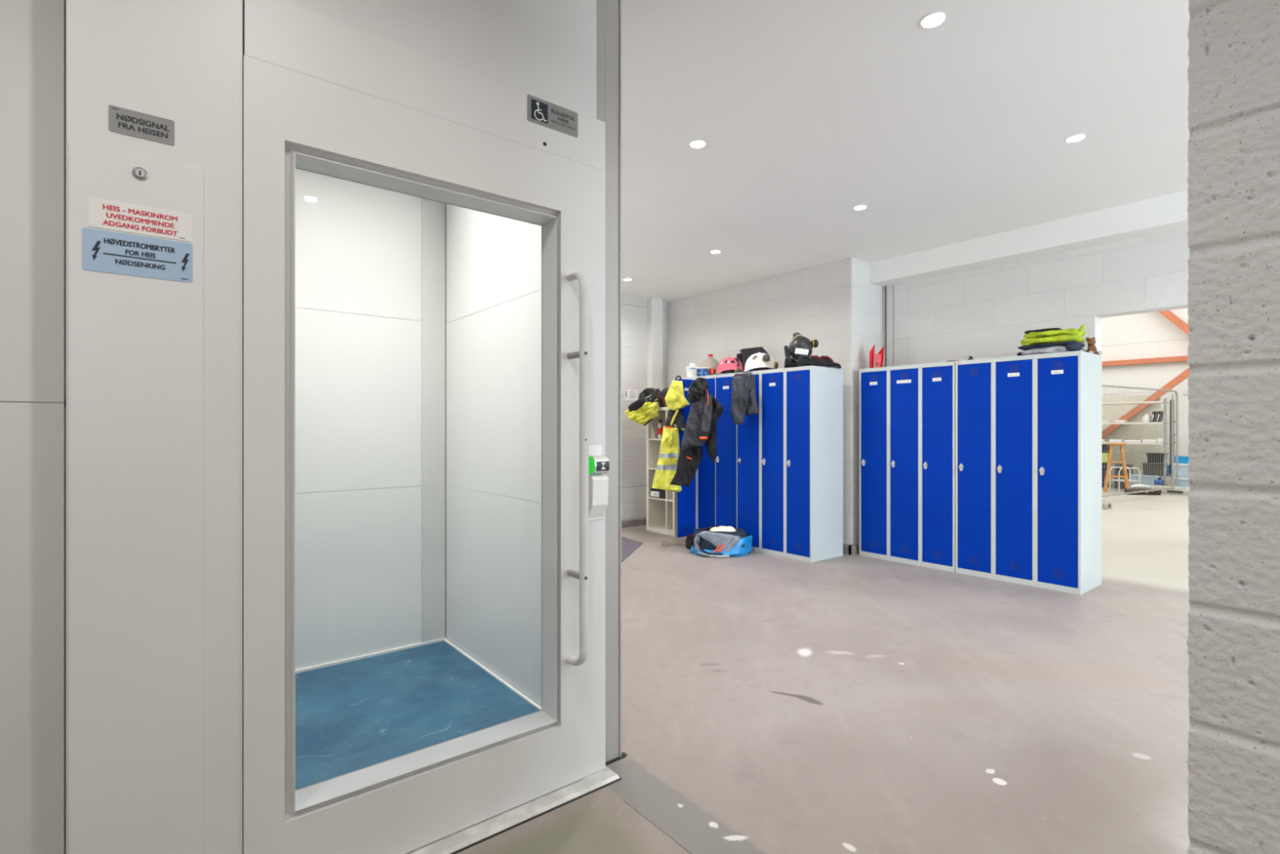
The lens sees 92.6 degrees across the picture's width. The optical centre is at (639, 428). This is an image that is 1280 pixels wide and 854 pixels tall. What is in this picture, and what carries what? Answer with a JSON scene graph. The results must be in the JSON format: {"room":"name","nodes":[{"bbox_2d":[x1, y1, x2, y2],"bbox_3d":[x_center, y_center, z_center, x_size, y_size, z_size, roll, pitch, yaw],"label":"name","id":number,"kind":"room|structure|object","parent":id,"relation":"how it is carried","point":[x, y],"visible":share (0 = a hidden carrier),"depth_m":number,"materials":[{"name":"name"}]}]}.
{"room":"locker room","nodes":[
{"label":"locker room","id":0,"kind":"room"},
{"bbox_2d":[0,0,66,853],"bbox_3d":[-2.528,-0.272,0.554,2.940,3.000,0.100,0,0,-39],"label":"wall","id":1,"kind":"structure","parent":0,"point":[33,33],"depth_m":1.40,"materials":[{"name":"paint"}]},
{"bbox_2d":[621,294,666,519],"bbox_3d":[-1.296,-0.272,6.873,4.150,3.000,0.100,0,0,-39],"label":"wall","id":2,"kind":"structure","parent":0,"point":[633,309],"depth_m":7.79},
{"bbox_2d":[624,389,637,400],"bbox_3d":[-0.114,-0.419,7.748,0.210,0.135,0.004,0,0,-39],"label":"notice","id":3,"kind":"object","parent":2,"relation":"attached to","point":[629,394],"visible":0.98,"depth_m":7.75,"materials":[{"name":"paper"}]},
{"bbox_2d":[621,516,646,528],"bbox_3d":[-1.292,1.185,6.748,3.600,0.085,0.100,0,0,-39],"label":"baseboard","id":4,"kind":"structure","parent":2,"relation":"attached to","point":[637,521],"depth_m":7.66,"materials":[{"name":"concrete"}]},
{"bbox_2d":[455,484,1189,853],"bbox_3d":[4.301,1.278,5.993,20.600,0.100,20.000,0,0,-39],"label":"floor","id":5,"kind":"structure","parent":0,"point":[846,704],"depth_m":2.65,"materials":[{"name":"concrete"}]},
{"bbox_2d":[66,0,627,853],"bbox_3d":[-1.139,-0.220,2.433,1.541,2.895,1.855,0,0,-39],"label":"lift","id":6,"kind":"object","parent":5,"relation":"on","point":[343,277],"visible":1,"depth_m":1.78,"materials":[{"name":"paint"}]},
{"bbox_2d":[621,536,642,562],"bbox_3d":[-0.222,1.223,6.161,0.715,0.008,1.369,0,0,27],"label":"floor mat","id":7,"kind":"object","parent":5,"relation":"on","point":[628,546],"visible":0.29,"depth_m":6.31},
{"bbox_2d":[647,297,662,407],"bbox_3d":[0.212,-0.222,7.949,0.230,2.900,0.100,0,0,-39],"label":"column","id":8,"kind":"structure","parent":5,"relation":"on","point":[655,306],"depth_m":7.89,"materials":[{"name":"paint"}]},
{"bbox_2d":[646,406,677,536],"bbox_3d":[0.388,0.490,7.296,0.390,1.475,0.509,0,0,-39],"label":"cube shelf","id":9,"kind":"object","parent":5,"relation":"on","point":[661,513],"visible":0.32,"depth_m":7.36,"materials":[{"name":"laminate"}]},
{"bbox_2d":[624,401,658,425],"bbox_3d":[0.019,-0.167,7.131,0.400,0.280,0.236,0,0,0],"label":"vest","id":10,"kind":"object","parent":9,"relation":"on","point":[648,411],"visible":0.94,"depth_m":7.05,"materials":[{"name":"yellow fabric"}]},
{"bbox_2d":[628,398,645,411],"bbox_3d":[-0.040,-0.264,7.012,0.097,0.161,0.249,0,0,-39],"label":"glove","id":11,"kind":"object","parent":10,"relation":"on","point":[638,403],"visible":1,"depth_m":6.97,"materials":[{"name":"black fabric"}]},
{"bbox_2d":[637,387,661,402],"bbox_3d":[0.096,-0.375,7.218,0.179,0.214,0.358,0,0,-39],"label":"cable coil","id":12,"kind":"object","parent":10,"relation":"on","point":[649,391],"visible":0.83,"depth_m":7.16,"materials":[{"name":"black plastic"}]},
{"bbox_2d":[650,488,666,498],"bbox_3d":[0.316,0.772,7.312,0.262,0.105,0.285,0,0,-39],"label":"storage box","id":13,"kind":"object","parent":9,"relation":"in","point":[657,493],"visible":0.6,"depth_m":7.23,"materials":[{"name":"black plastic"}]},
{"bbox_2d":[657,419,663,438],"bbox_3d":[0.245,0.009,7.291,0.069,0.230,0.069,0,0,-39],"label":"spray can","id":14,"kind":"object","parent":9,"relation":"on","point":[660,425],"visible":0.88,"depth_m":7.26,"materials":[{"name":"metal"}]},
{"bbox_2d":[657,387,669,407],"bbox_3d":[0.338,-0.366,7.360,0.287,0.239,0.261,0,0,-14],"label":"bag","id":15,"kind":"object","parent":9,"relation":"on","point":[661,402],"visible":0.36,"depth_m":7.28,"materials":[{"name":"grey fabric"}]},
{"bbox_2d":[662,538,686,545],"bbox_3d":[0.389,1.200,6.463,0.315,0.055,0.110,0,0,0],"label":"timber offcut","id":16,"kind":"object","parent":5,"relation":"on","point":[664,541],"visible":0.75,"depth_m":6.41,"materials":[{"name":"brown wood"}]},
{"bbox_2d":[684,533,693,549],"bbox_3d":[0.527,1.162,6.332,0.104,0.132,0.285,0,0,0],"label":"shoe","id":17,"kind":"object","parent":5,"relation":"on","point":[689,540],"visible":0.64,"depth_m":6.29,"materials":[{"name":"black fabric"}]},
{"bbox_2d":[677,374,716,537],"bbox_3d":[0.722,0.328,6.839,0.758,1.800,0.600,0,0,-39],"label":"tall cabinet","id":18,"kind":"object","parent":5,"relation":"on","point":[696,503],"visible":0.29,"depth_m":6.67,"materials":[{"name":"blue paint"}]},
{"bbox_2d":[652,375,689,492],"bbox_3d":[0.330,0.059,6.546,0.403,1.254,0.201,0,0,3],"label":"overalls","id":19,"kind":"object","parent":18,"relation":"hanging from","point":[675,399],"visible":0.93,"depth_m":6.48,"materials":[{"name":"yellow fabric"}]},
{"bbox_2d":[664,380,689,410],"bbox_3d":[0.398,-0.341,6.540,0.267,0.335,0.195,0,0,0],"label":"hood","id":20,"kind":"object","parent":19,"relation":"attached to","point":[675,399],"depth_m":6.47,"materials":[{"name":"fabric"}]},
{"bbox_2d":[685,363,697,377],"bbox_3d":[0.600,-0.662,7.030,0.152,0.180,0.152,0,0,0],"label":"plastic tub","id":21,"kind":"object","parent":18,"relation":"on","point":[691,370],"visible":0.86,"depth_m":6.97,"materials":[{"name":"plastic"}]},
{"bbox_2d":[680,377,723,463],"bbox_3d":[0.614,-0.073,6.047,0.420,0.858,0.258,0,0,0],"label":"jacket","id":22,"kind":"object","parent":18,"relation":"hanging from","point":[705,410],"visible":1,"depth_m":5.99,"materials":[{"name":"fabric"}]},
{"bbox_2d":[670,445,702,487],"bbox_3d":[0.466,0.369,6.175,0.336,0.448,0.183,0,0,0],"label":"trousers","id":23,"kind":"object","parent":22,"relation":"hanging from","point":[690,459],"visible":0.85,"depth_m":6.13,"materials":[{"name":"black fabric"}]},
{"bbox_2d":[686,377,708,402],"bbox_3d":[0.568,-0.373,6.030,0.209,0.260,0.223,0,0,0],"label":"hood","id":24,"kind":"object","parent":22,"relation":"attached to","point":[697,392],"depth_m":5.96,"materials":[{"name":"black fabric"}]},
{"bbox_2d":[696,367,710,376],"bbox_3d":[0.701,-0.622,6.797,0.146,0.100,0.106,0,0,0],"label":"box","id":25,"kind":"object","parent":18,"relation":"on","point":[700,371],"visible":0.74,"depth_m":6.75,"materials":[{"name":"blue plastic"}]},
{"bbox_2d":[698,354,721,375],"bbox_3d":[0.816,-0.715,7.088,0.280,0.285,0.280,0,0,0],"label":"canister","id":26,"kind":"object","parent":18,"relation":"on","point":[710,362],"visible":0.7,"depth_m":7.00,"materials":[{"name":"plastic"}]},
{"bbox_2d":[708,367,715,374],"bbox_3d":[0.789,-0.621,6.686,0.082,0.082,0.086,0,0,0],"label":"pouch","id":27,"kind":"object","parent":18,"relation":"on","point":[712,371],"visible":0.96,"depth_m":6.67,"materials":[{"name":"orange fabric"}]},
{"bbox_2d":[689,524,752,557],"bbox_3d":[0.801,1.110,6.022,0.633,0.286,0.482,0,0,0],"label":"sports bag","id":28,"kind":"object","parent":5,"relation":"on","point":[708,543],"visible":0.95,"depth_m":5.86,"materials":[{"name":"blue fabric"}]},
{"bbox_2d":[709,525,736,531],"bbox_3d":[0.809,1.016,6.014,0.270,0.114,0.170,0,0,0],"label":"folded towel","id":29,"kind":"object","parent":28,"relation":"in","point":[722,528],"visible":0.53,"depth_m":5.96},
{"bbox_2d":[666,257,882,544],"bbox_3d":[1.476,-0.272,7.312,0.730,3.000,2.813,0,0,-39],"label":"wall pier","id":30,"kind":"object","parent":5,"relation":"on","point":[836,304],"visible":0.21,"depth_m":6.40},
{"bbox_2d":[843,542,859,555],"bbox_3d":[1.461,1.183,7.145,0.600,0.090,2.655,0,0,-39],"label":"baseboard","id":31,"kind":"object","parent":30,"relation":"attached to","point":[851,549],"visible":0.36,"depth_m":5.97,"materials":[{"name":"metal"}]},
{"bbox_2d":[715,365,843,562],"bbox_3d":[1.364,0.328,6.194,0.560,1.800,1.200,0,0,-39],"label":"tall cabinet","id":32,"kind":"object","parent":5,"relation":"on","point":[780,471],"visible":0.84,"depth_m":5.84,"materials":[{"name":"blue metal"}]},
{"bbox_2d":[715,356,743,373],"bbox_3d":[0.957,-0.663,6.545,0.298,0.204,0.218,0,0,15],"label":"helmet","id":33,"kind":"object","parent":32,"relation":"on","point":[727,365],"visible":0.93,"depth_m":6.46,"materials":[{"name":"pink plastic"}]},
{"bbox_2d":[730,373,759,424],"bbox_3d":[1.026,-0.287,5.981,0.277,0.509,0.182,0,0,0],"label":"trousers","id":34,"kind":"object","parent":32,"relation":"hanging from","point":[744,397],"visible":1,"depth_m":5.93,"materials":[{"name":"fabric"}]},
{"bbox_2d":[736,346,768,372],"bbox_3d":[1.209,-0.722,6.600,0.332,0.300,0.128,0,0,0],"label":"case","id":35,"kind":"object","parent":32,"relation":"on","point":[745,353],"visible":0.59,"depth_m":6.54,"materials":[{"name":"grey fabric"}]},
{"bbox_2d":[743,352,778,372],"bbox_3d":[1.224,-0.670,6.219,0.341,0.203,0.255,0,0,27],"label":"helmet","id":36,"kind":"object","parent":32,"relation":"on","point":[760,361],"visible":0.99,"depth_m":6.14,"materials":[{"name":"white plastic"}]},
{"bbox_2d":[783,357,797,368],"bbox_3d":[1.483,-0.626,5.867,0.197,0.108,0.081,0,0,17],"label":"boot","id":37,"kind":"object","parent":32,"relation":"on","point":[793,363],"visible":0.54,"depth_m":5.85,"materials":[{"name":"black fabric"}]},
{"bbox_2d":[783,332,818,361],"bbox_3d":[1.545,-0.779,5.865,0.262,0.283,0.244,0,0,-29],"label":"helmet","id":38,"kind":"object","parent":37,"relation":"on","point":[799,345],"visible":0.96,"depth_m":5.79,"materials":[{"name":"plastic"}]},
{"bbox_2d":[796,355,817,367],"bbox_3d":[1.587,-0.629,5.761,0.209,0.115,0.086,0,0,-11],"label":"boot","id":39,"kind":"object","parent":32,"relation":"on","point":[803,360],"visible":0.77,"depth_m":5.72,"materials":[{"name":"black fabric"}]},
{"bbox_2d":[809,355,831,367],"bbox_3d":[1.692,-0.629,5.768,0.209,0.115,0.086,0,0,-3],"label":"boot","id":40,"kind":"object","parent":32,"relation":"on","point":[816,359],"visible":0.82,"depth_m":5.73,"materials":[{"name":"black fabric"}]},
{"bbox_2d":[820,355,841,368],"bbox_3d":[1.813,-0.633,5.846,0.221,0.122,0.090,0,0,-6],"label":"boot","id":41,"kind":"object","parent":32,"relation":"on","point":[825,358],"visible":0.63,"depth_m":5.81,"materials":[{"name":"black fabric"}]},
{"bbox_2d":[859,360,955,572],"bbox_3d":[2.586,0.328,5.715,0.528,1.800,0.900,0,0,-39],"label":"tall cabinet","id":42,"kind":"object","parent":5,"relation":"on","point":[907,412],"visible":0.92,"depth_m":5.53,"materials":[{"name":"metal"}]},
{"bbox_2d":[870,540,876,547],"bbox_3d":[2.215,1.097,5.799,0.001,0.058,0.067,0,0,-39],"label":"air vent","id":43,"kind":"object","parent":42,"relation":"attached to","point":[873,543],"depth_m":5.80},
{"bbox_2d":[869,345,884,368],"bbox_3d":[2.295,-0.692,5.976,0.142,0.240,0.092,0,0,0],"label":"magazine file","id":44,"kind":"object","parent":42,"relation":"on","point":[879,357],"visible":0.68,"depth_m":5.95,"materials":[{"name":"plastic"}]},
{"bbox_2d":[900,545,907,552],"bbox_3d":[2.402,1.097,5.565,0.001,0.058,0.067,0,0,-39],"label":"air vent","id":45,"kind":"object","parent":42,"relation":"attached to","point":[904,548],"depth_m":5.57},
{"bbox_2d":[900,373,907,379],"bbox_3d":[2.402,-0.473,5.565,0.001,0.058,0.067,0,0,-39],"label":"air vent","id":46,"kind":"object","parent":42,"relation":"attached to","point":[903,375],"depth_m":5.57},
{"bbox_2d":[933,550,941,558],"bbox_3d":[2.589,1.097,5.330,0.001,0.058,0.067,0,0,-39],"label":"air vent","id":47,"kind":"object","parent":42,"relation":"attached to","point":[936,553],"depth_m":5.33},
{"bbox_2d":[933,370,941,377],"bbox_3d":[2.589,-0.473,5.330,0.001,0.058,0.067,0,0,-39],"label":"air vent","id":48,"kind":"object","parent":42,"relation":"attached to","point":[935,373],"depth_m":5.33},
{"bbox_2d":[955,351,1102,595],"bbox_3d":[3.151,0.328,5.007,0.528,1.800,0.900,0,0,-39],"label":"tall cabinet","id":49,"kind":"object","parent":5,"relation":"on","point":[1028,428],"visible":1,"depth_m":4.78,"materials":[{"name":"metal"}]},
{"bbox_2d":[969,555,978,564],"bbox_3d":[2.780,1.097,5.091,0.001,0.058,0.067,0,0,-39],"label":"air vent","id":50,"kind":"object","parent":49,"relation":"attached to","point":[973,559],"depth_m":5.09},
{"bbox_2d":[969,367,978,375],"bbox_3d":[2.780,-0.473,5.091,0.001,0.058,0.067,0,0,-39],"label":"air vent","id":51,"kind":"object","parent":49,"relation":"attached to","point":[973,371],"depth_m":5.09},
{"bbox_2d":[1008,562,1018,570],"bbox_3d":[2.967,1.097,4.857,0.001,0.058,0.067,0,0,-39],"label":"air vent","id":52,"kind":"object","parent":49,"relation":"attached to","point":[1012,566],"depth_m":4.86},
{"bbox_2d":[1008,364,1018,372],"bbox_3d":[2.967,-0.473,4.857,0.001,0.058,0.067,0,0,-39],"label":"air vent","id":53,"kind":"object","parent":49,"relation":"attached to","point":[1012,368],"depth_m":4.86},
{"bbox_2d":[1021,346,1083,355],"bbox_3d":[3.240,-0.602,4.819,0.293,0.071,0.360,0,0,-39],"label":"sweater","id":54,"kind":"object","parent":49,"relation":"on","point":[1054,348],"visible":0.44,"depth_m":4.74,"materials":[{"name":"grey fabric"}]},
{"bbox_2d":[1017,341,1084,351],"bbox_3d":[3.238,-0.642,4.818,0.312,0.041,0.400,0,0,-41],"label":"trousers","id":55,"kind":"object","parent":54,"relation":"on","point":[1024,348],"visible":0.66,"depth_m":4.73,"materials":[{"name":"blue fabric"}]},
{"bbox_2d":[1020,334,1085,345],"bbox_3d":[3.240,-0.684,4.806,0.290,0.072,0.370,0,0,-36],"label":"jacket","id":56,"kind":"object","parent":55,"relation":"on","point":[1059,338],"visible":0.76,"depth_m":4.71,"materials":[{"name":"fabric"}]},
{"bbox_2d":[1022,328,1085,337],"bbox_3d":[3.243,-0.736,4.796,0.276,0.054,0.360,0,0,-36],"label":"vest","id":57,"kind":"object","parent":56,"relation":"on","point":[1071,331],"visible":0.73,"depth_m":4.71,"materials":[{"name":"fabric"}]},
{"bbox_2d":[1023,328,1062,333],"bbox_3d":[3.208,-0.769,4.864,0.151,0.030,0.240,0,0,-41],"label":"folded cloth","id":58,"kind":"object","parent":57,"relation":"on","point":[1046,329],"visible":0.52,"depth_m":4.81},
{"bbox_2d":[1071,324,1084,337],"bbox_3d":[3.316,-0.737,4.628,0.116,0.099,0.042,0,0,-7],"label":"rolled sleeve","id":59,"kind":"object","parent":57,"relation":"on","point":[1081,331],"visible":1,"depth_m":4.62,"materials":[{"name":"fabric"}]},
{"bbox_2d":[1052,568,1062,577],"bbox_3d":[3.154,1.097,4.622,0.001,0.058,0.067,0,0,-39],"label":"air vent","id":60,"kind":"object","parent":49,"relation":"attached to","point":[1056,573],"depth_m":4.62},
{"bbox_2d":[1052,361,1062,369],"bbox_3d":[3.154,-0.473,4.622,0.001,0.058,0.067,0,0,-39],"label":"air vent","id":61,"kind":"object","parent":49,"relation":"attached to","point":[1055,365],"depth_m":4.62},
{"bbox_2d":[1065,342,1081,351],"bbox_3d":[3.261,-0.609,4.603,0.117,0.062,0.058,0,0,0],"label":"cloth bundle","id":62,"kind":"object","parent":49,"relation":"on","point":[1070,347],"visible":0.97,"depth_m":4.58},
{"bbox_2d":[1081,340,1087,351],"bbox_3d":[3.447,-0.640,4.748,0.049,0.091,0.036,0,0,0],"label":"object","id":63,"kind":"object","parent":49,"relation":"on","point":[1084,348],"visible":0.82,"depth_m":4.74,"materials":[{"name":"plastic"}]},
{"bbox_2d":[1084,337,1102,355],"bbox_3d":[3.542,-0.642,4.803,0.100,0.144,0.098,0,0,0],"label":"plush toy","id":64,"kind":"object","parent":49,"relation":"on","point":[1091,348],"visible":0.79,"depth_m":4.78,"materials":[{"name":"brown fur"}]},
{"bbox_2d":[1102,462,1109,487],"bbox_3d":[9.574,0.968,12.851,0.300,0.520,0.420,0,0,-39],"label":"base cabinet","id":65,"kind":"object","parent":5,"relation":"on","point":[1104,468],"visible":0.11,"depth_m":12.63,"materials":[{"name":"grey"}]},
{"bbox_2d":[1102,453,1108,462],"bbox_3d":[9.589,0.608,12.792,0.250,0.200,0.370,0,0,-39],"label":"crate","id":66,"kind":"object","parent":65,"relation":"on","point":[1104,455],"visible":0.2,"depth_m":12.61,"materials":[{"name":"yellow plastic"}]},
{"bbox_2d":[1102,444,1109,453],"bbox_3d":[9.581,0.423,12.779,0.220,0.170,0.320,0,0,-39],"label":"tool","id":67,"kind":"object","parent":66,"relation":"on","point":[1105,448],"visible":0.3,"depth_m":12.62,"materials":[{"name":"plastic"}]},
{"bbox_2d":[1102,498,1111,509],"bbox_3d":[6.916,1.158,9.637,0.266,0.140,0.798,0,0,-39],"label":"ballast block","id":68,"kind":"object","parent":5,"relation":"on","point":[1106,504],"visible":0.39,"depth_m":9.31,"materials":[{"name":"concrete"}]},
{"bbox_2d":[1102,442,1129,492],"bbox_3d":[9.161,0.757,11.766,0.393,0.948,0.395,0,0,34],"label":"wooden stool","id":69,"kind":"object","parent":5,"relation":"on","point":[1108,469],"visible":0.76,"depth_m":11.71,"materials":[{"name":"brown wood"}]},
{"bbox_2d":[1115,463,1133,488],"bbox_3d":[9.831,0.978,12.441,0.210,0.500,0.260,0,0,-39],"label":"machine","id":70,"kind":"object","parent":5,"relation":"on","point":[1126,464],"visible":0.32,"depth_m":12.39,"materials":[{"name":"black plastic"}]},
{"bbox_2d":[1109,466,1140,491],"bbox_3d":[9.558,0.997,12.070,0.426,0.463,0.266,0,0,0],"label":"frame","id":71,"kind":"object","parent":5,"relation":"on","point":[1128,468],"visible":0.75,"depth_m":12.05,"materials":[{"name":"metal"}]},
{"bbox_2d":[1102,395,1159,484],"bbox_3d":[10.284,0.263,13.597,0.040,1.930,1.980,0,0,-39],"label":"leaning board","id":72,"kind":"object","parent":5,"relation":"on","point":[1132,457],"visible":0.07,"depth_m":13.17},
{"bbox_2d":[1102,398,1171,479],"bbox_3d":[9.699,0.328,12.803,0.575,1.800,2.130,0,0,-39],"label":"shelving","id":73,"kind":"object","parent":5,"relation":"on","point":[1164,402],"visible":0.28,"depth_m":11.96,"materials":[{"name":"metal"}]},
{"bbox_2d":[1108,439,1124,441],"bbox_3d":[9.735,0.254,12.506,0.220,0.050,0.200,0,0,-39],"label":"stack","id":74,"kind":"object","parent":73,"relation":"in","point":[1109,440],"visible":0.9,"depth_m":12.45,"materials":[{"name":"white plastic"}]},
{"bbox_2d":[1124,440,1142,442],"bbox_3d":[9.910,0.259,12.287,0.220,0.040,0.260,0,0,-39],"label":"stack","id":75,"kind":"object","parent":73,"relation":"in","point":[1126,441],"visible":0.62,"depth_m":12.21,"materials":[{"name":"white plastic"}]},
{"bbox_2d":[1142,413,1151,422],"bbox_3d":[10.048,-0.203,12.129,0.150,0.165,0.150,0,0,-39],"label":"jug","id":76,"kind":"object","parent":73,"relation":"on","point":[1145,418],"visible":0.91,"depth_m":12.09,"materials":[{"name":"plastic"}]},
{"bbox_2d":[1142,439,1157,442],"bbox_3d":[10.078,0.252,12.076,0.220,0.055,0.220,0,0,-39],"label":"stack","id":77,"kind":"object","parent":73,"relation":"in","point":[1143,440],"visible":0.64,"depth_m":12.04,"materials":[{"name":"white plastic"}]},
{"bbox_2d":[1150,411,1158,422],"bbox_3d":[10.119,-0.226,12.038,0.202,0.210,0.090,0,0,-39],"label":"ring binder","id":78,"kind":"object","parent":73,"relation":"on","point":[1153,415],"visible":0.82,"depth_m":11.98,"materials":[{"name":"black plastic"}]},
{"bbox_2d":[1156,411,1163,422],"bbox_3d":[10.175,-0.226,11.968,0.202,0.210,0.090,0,0,-39],"label":"ring binder","id":79,"kind":"object","parent":73,"relation":"on","point":[1162,412],"visible":0.86,"depth_m":11.92,"materials":[{"name":"black plastic"}]},
{"bbox_2d":[1166,464,1170,476],"bbox_3d":[10.216,0.818,11.847,0.150,0.220,0.059,0,0,-39],"label":"bag","id":80,"kind":"object","parent":73,"relation":"attached to","point":[1168,470],"visible":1,"depth_m":11.80,"materials":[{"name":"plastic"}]},
{"bbox_2d":[1169,400,1175,473],"bbox_3d":[10.322,0.163,11.857,0.112,1.430,0.097,0,0,-39],"label":"rail","id":81,"kind":"object","parent":73,"relation":"attached to","point":[1170,400],"visible":0.43,"depth_m":11.89,"materials":[{"name":"grey metal"}]},
{"bbox_2d":[1124,488,1161,494],"bbox_3d":[9.287,1.171,11.288,0.558,0.115,0.155,0,0,8],"label":"rolled rug","id":82,"kind":"object","parent":5,"relation":"on","point":[1126,490],"visible":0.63,"depth_m":11.28,"materials":[{"name":"plastic"}]},
{"bbox_2d":[1129,484,1151,488],"bbox_3d":[9.337,1.084,11.404,0.372,0.082,0.064,0,0,3],"label":"plastic sheet","id":83,"kind":"object","parent":82,"relation":"on","point":[1136,486],"visible":0.88,"depth_m":11.38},
{"bbox_2d":[1102,367,1189,439],"bbox_3d":[10.883,-0.822,12.654,0.100,3.849,4.280,0,0,-39],"label":"brace","id":84,"kind":"object","parent":5,"relation":"on","point":[1185,374],"visible":0.33,"depth_m":12.81,"materials":[{"name":"metal"}]},
{"bbox_2d":[1130,473,1162,488],"bbox_3d":[10.027,1.075,12.124,0.324,0.305,0.464,0,0,-39],"label":"tote","id":85,"kind":"object","parent":5,"relation":"on","point":[1144,481],"visible":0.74,"depth_m":12.03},
{"bbox_2d":[1141,462,1167,475],"bbox_3d":[10.108,0.802,12.023,0.324,0.240,0.334,0,0,-39],"label":"plastic crate","id":86,"kind":"object","parent":85,"relation":"on","point":[1145,465],"visible":0.82,"depth_m":11.92,"materials":[{"name":"plastic"}]},
{"bbox_2d":[1146,452,1168,463],"bbox_3d":[10.133,0.583,11.991,0.324,0.195,0.284,0,0,-39],"label":"plastic crate","id":87,"kind":"object","parent":86,"relation":"on","point":[1153,455],"visible":0.87,"depth_m":11.90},
{"bbox_2d":[1154,477,1164,485],"bbox_3d":[9.999,1.091,11.782,0.110,0.275,0.140,0,0,-39],"label":"canister","id":88,"kind":"object","parent":5,"relation":"on","point":[1158,478],"visible":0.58,"depth_m":11.75,"materials":[{"name":"plastic"}]},
{"bbox_2d":[1164,477,1171,485],"bbox_3d":[10.096,1.088,11.700,0.150,0.280,0.150,0,0,-39],"label":"drum","id":89,"kind":"object","parent":5,"relation":"on","point":[1167,481],"visible":0.54,"depth_m":11.66,"materials":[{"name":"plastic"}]},
{"bbox_2d":[1146,484,1189,495],"bbox_3d":[9.990,1.158,11.476,0.266,0.140,0.798,0,0,-39],"label":"ballast block","id":90,"kind":"object","parent":5,"relation":"on","point":[1176,490],"visible":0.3,"depth_m":11.37,"materials":[{"name":"concrete"}]},
{"bbox_2d":[1102,384,1177,497],"bbox_3d":[8.578,0.228,10.597,3.534,1.880,0.033,0,0,-31],"label":"mesh fence","id":91,"kind":"object","parent":90,"relation":"on","point":[1172,421],"visible":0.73,"depth_m":10.89,"materials":[{"name":"metal"}]},
{"bbox_2d":[1173,476,1189,486],"bbox_3d":[10.492,1.085,11.702,0.324,0.285,0.424,0,0,-39],"label":"tote","id":92,"kind":"object","parent":5,"relation":"on","point":[1182,482],"visible":0.13,"depth_m":11.66,"materials":[{"name":"white plastic"}]},
{"bbox_2d":[1173,462,1189,477],"bbox_3d":[10.492,0.805,11.702,0.324,0.265,0.424,0,0,-39],"label":"tote","id":93,"kind":"object","parent":92,"relation":"on","point":[1183,471],"visible":0.23,"depth_m":11.66,"materials":[{"name":"white plastic"}]},
{"bbox_2d":[1173,455,1188,463],"bbox_3d":[10.492,0.601,11.702,0.324,0.135,0.424,0,0,-39],"label":"tote","id":94,"kind":"object","parent":93,"relation":"on","point":[1181,459],"visible":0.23,"depth_m":11.66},
{"bbox_2d":[621,0,1189,302],"bbox_3d":[0.767,-1.722,1.380,8.920,0.100,11.200,0,0,-39],"label":"ceiling","id":95,"kind":"structure","parent":0,"point":[806,113],"depth_m":3.37,"materials":[{"name":"paint"}]},
{"bbox_2d":[689,140,706,147],"bbox_3d":[0.340,-1.669,3.598,0.094,0.006,0.094,0,0,-39],"label":"recessed light","id":96,"kind":"object","parent":95,"relation":"in","point":[695,144],"visible":1,"depth_m":3.59,"materials":[{"name":"white plastic"}]},
{"bbox_2d":[853,204,866,209],"bbox_3d":[1.665,-1.669,4.630,0.094,0.006,0.094,0,0,-39],"label":"recessed light","id":97,"kind":"object","parent":95,"relation":"in","point":[860,206],"visible":1,"depth_m":4.63,"materials":[{"name":"white plastic"}]},
{"bbox_2d":[920,12,945,27],"bbox_3d":[1.199,-1.669,2.505,0.094,0.006,0.094,0,0,-39],"label":"recessed light","id":98,"kind":"object","parent":95,"relation":"in","point":[933,20],"visible":1,"depth_m":2.50,"materials":[{"name":"white plastic"}]},
{"bbox_2d":[870,190,1187,286],"bbox_3d":[5.039,-1.568,2.990,0.234,0.208,8.386,0,0,-39],"label":"beam","id":99,"kind":"structure","parent":95,"relation":"attached to","point":[1166,213],"depth_m":5.01,"materials":[{"name":"paint"}]},
{"bbox_2d":[1065,133,1085,142],"bbox_3d":[2.509,-1.669,3.525,0.094,0.006,0.094,0,0,-39],"label":"recessed light","id":100,"kind":"object","parent":95,"relation":"in","point":[1074,138],"visible":1,"depth_m":3.52,"materials":[{"name":"white plastic"}]},
{"bbox_2d":[882,227,1189,367],"bbox_3d":[5.173,-0.272,3.138,0.160,3.000,8.450,0,0,-39],"label":"wall","id":101,"kind":"structure","parent":0,"point":[985,312],"depth_m":5.30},
{"bbox_2d":[884,284,893,366],"bbox_3d":[2.556,-0.117,6.275,0.015,2.690,0.086,0,0,-39],"label":"trim","id":102,"kind":"structure","parent":101,"relation":"attached to","point":[893,285],"depth_m":6.30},
{"bbox_2d":[1101,307,1189,479],"bbox_3d":[12.077,-1.822,12.200,0.100,6.100,20.000,0,0,-39],"label":"wall","id":103,"kind":"structure","parent":0,"point":[1152,335],"depth_m":13.32,"materials":[{"name":"paint"}]},
{"bbox_2d":[1102,355,1187,366],"bbox_3d":[11.983,-1.462,12.125,0.100,0.105,10.000,0,0,-39],"label":"steel beam","id":104,"kind":"structure","parent":103,"relation":"attached to","point":[1179,358],"depth_m":13.29,"materials":[{"name":"metal"}]},
{"bbox_2d":[1158,310,1189,334],"bbox_3d":[11.328,-2.122,12.754,0.100,3.989,3.502,0,0,-39],"label":"brace","id":105,"kind":"object","parent":104,"relation":"attached to","point":[1168,314],"visible":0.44,"depth_m":12.81,"materials":[{"name":"metal"}]},
{"bbox_2d":[1186,0,1279,853],"bbox_3d":[2.887,-0.222,-0.707,0.214,2.900,5.294,0,0,-39],"label":"wall","id":106,"kind":"structure","parent":0,"point":[1233,642],"depth_m":1.24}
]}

